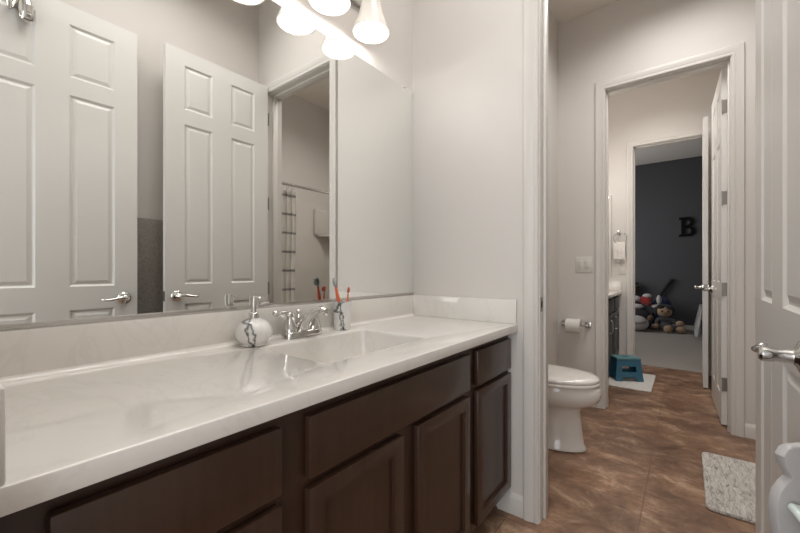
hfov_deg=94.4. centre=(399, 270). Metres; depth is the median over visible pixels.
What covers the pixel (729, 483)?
bath mat
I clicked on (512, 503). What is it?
baseboard
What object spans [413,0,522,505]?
wall
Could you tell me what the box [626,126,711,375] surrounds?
door frame
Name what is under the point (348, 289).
toothbrush
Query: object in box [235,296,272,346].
soap dispenser
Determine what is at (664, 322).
doll
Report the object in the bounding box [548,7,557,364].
wall
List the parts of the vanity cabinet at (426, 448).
drawer, drawer, cabinet door, false drawer, cabinet door, drawer, cabinet door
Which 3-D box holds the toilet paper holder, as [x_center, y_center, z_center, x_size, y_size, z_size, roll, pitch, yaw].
[1.389,0.425,2.934,0.220,0.048,0.068,0,0,38]
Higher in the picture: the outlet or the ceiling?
the ceiling
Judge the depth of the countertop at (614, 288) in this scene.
4.21 m
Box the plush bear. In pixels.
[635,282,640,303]
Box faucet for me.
[272,306,329,339]
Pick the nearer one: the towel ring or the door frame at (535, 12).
the door frame at (535, 12)
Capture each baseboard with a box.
[497,491,522,518]
[651,324,700,330]
[745,423,755,439]
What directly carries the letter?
attached to the wall at (666, 192)
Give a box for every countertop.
[0,295,517,516]
[608,282,621,297]
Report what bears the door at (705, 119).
in the wall at (681, 104)
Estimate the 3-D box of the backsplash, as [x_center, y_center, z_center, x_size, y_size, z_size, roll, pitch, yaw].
[-0.396,0.178,1.329,0.019,0.105,1.506,0,0,38]
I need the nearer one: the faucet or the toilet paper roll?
the faucet
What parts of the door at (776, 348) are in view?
lever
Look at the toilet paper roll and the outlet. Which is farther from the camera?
the outlet
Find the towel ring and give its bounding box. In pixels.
[613,231,626,242]
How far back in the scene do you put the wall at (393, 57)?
1.76 m
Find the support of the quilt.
on the bed
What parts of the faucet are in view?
lever, handle, plate, spout, handle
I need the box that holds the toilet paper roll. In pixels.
[565,318,581,332]
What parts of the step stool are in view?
panel, panel, panel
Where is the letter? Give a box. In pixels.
[679,217,695,236]
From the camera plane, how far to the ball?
6.34 m
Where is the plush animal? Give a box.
[635,308,653,328]
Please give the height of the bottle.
0.088 m
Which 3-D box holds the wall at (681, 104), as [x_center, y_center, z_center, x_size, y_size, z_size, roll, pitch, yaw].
[3.085,-0.483,3.844,2.450,3.080,0.115,0,0,38]
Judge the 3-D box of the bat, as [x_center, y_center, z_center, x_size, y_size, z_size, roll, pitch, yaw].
[4.771,0.584,6.772,0.380,0.902,0.068,0,0,32]
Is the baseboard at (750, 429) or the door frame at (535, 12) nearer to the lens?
the door frame at (535, 12)
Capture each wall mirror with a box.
[0,0,413,330]
[608,195,611,275]
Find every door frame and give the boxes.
[523,0,547,524]
[595,42,744,437]
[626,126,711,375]
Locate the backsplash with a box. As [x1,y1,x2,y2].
[0,295,413,376]
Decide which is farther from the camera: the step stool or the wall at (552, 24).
the step stool
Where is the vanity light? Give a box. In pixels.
[308,0,389,43]
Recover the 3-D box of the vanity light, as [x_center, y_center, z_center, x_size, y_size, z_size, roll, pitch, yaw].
[-0.336,-1.113,1.275,0.179,0.255,0.840,0,0,38]
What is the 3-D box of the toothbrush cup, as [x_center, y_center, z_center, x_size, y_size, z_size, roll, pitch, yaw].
[-0.227,0.175,1.458,0.073,0.111,0.073,0,0,38]
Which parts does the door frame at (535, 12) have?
strike plate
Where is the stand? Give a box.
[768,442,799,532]
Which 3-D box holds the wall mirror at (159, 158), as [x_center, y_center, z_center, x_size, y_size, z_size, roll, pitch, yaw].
[-0.399,-0.407,1.335,0.008,1.065,1.527,0,0,38]
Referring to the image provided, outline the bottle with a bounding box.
[235,318,272,346]
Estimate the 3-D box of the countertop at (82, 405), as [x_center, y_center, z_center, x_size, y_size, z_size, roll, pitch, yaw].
[-0.184,0.247,1.163,0.559,0.242,1.546,0,0,38]
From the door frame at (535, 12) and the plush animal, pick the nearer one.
the door frame at (535, 12)
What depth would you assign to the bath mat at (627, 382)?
3.43 m
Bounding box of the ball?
[635,315,648,330]
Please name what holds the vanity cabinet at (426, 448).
on the floor
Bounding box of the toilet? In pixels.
[548,364,600,452]
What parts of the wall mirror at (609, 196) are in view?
panel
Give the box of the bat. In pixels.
[651,278,672,322]
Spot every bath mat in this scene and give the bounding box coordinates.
[608,374,655,391]
[702,452,755,523]
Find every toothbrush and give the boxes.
[332,278,340,301]
[346,287,349,301]
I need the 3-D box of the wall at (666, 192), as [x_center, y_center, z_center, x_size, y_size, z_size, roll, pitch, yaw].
[5.097,-0.483,6.652,5.000,3.080,0.100,0,0,38]
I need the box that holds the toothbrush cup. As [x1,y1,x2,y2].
[333,300,351,329]
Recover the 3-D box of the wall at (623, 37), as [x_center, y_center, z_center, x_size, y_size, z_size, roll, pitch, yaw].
[2.066,-0.483,2.526,2.450,3.080,0.115,0,0,38]
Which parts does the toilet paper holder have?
post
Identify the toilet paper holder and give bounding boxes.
[561,320,590,327]
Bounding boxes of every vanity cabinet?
[0,335,510,532]
[608,295,618,365]
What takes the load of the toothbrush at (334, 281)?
in the toothbrush cup
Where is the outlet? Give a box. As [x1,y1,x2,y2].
[618,264,625,273]
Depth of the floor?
2.07 m
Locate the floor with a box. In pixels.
[472,327,755,532]
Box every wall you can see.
[28,0,412,328]
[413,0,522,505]
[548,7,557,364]
[558,0,755,424]
[608,66,726,354]
[635,156,701,325]
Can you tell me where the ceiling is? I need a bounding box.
[548,0,726,165]
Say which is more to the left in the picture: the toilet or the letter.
the toilet
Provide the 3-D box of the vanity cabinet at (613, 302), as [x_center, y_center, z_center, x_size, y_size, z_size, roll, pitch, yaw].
[1.840,0.660,3.755,0.546,0.794,1.542,0,0,38]
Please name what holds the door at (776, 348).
in the wall at (468, 54)
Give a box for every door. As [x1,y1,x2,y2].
[694,116,709,387]
[703,68,726,424]
[751,0,799,532]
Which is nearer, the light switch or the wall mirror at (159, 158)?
the wall mirror at (159, 158)
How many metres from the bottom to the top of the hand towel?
0.230 m
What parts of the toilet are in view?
seat, lid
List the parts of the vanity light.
lamp shade, lamp shade, bulb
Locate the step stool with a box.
[608,355,643,381]
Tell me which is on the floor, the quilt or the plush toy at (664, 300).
the plush toy at (664, 300)
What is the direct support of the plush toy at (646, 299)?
on the plush animal
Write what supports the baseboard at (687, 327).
attached to the wall at (666, 192)
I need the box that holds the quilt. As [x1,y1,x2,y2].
[693,304,701,336]
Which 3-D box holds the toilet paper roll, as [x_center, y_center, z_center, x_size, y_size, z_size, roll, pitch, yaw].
[1.367,0.433,2.918,0.104,0.108,0.108,0,0,38]
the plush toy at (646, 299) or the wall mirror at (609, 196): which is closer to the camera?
the wall mirror at (609, 196)
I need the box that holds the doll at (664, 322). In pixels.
[653,304,686,333]
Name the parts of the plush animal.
arm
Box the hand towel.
[613,242,625,261]
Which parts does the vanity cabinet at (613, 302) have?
drawer, cabinet door, cabinet door, drawer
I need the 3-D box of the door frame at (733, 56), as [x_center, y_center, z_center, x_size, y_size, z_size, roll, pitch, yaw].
[1.891,-0.197,2.662,0.853,2.508,0.150,0,0,38]
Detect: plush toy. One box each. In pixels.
[635,294,661,308]
[652,297,671,328]
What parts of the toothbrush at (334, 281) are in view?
handle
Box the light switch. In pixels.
[576,257,591,271]
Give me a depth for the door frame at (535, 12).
1.56 m

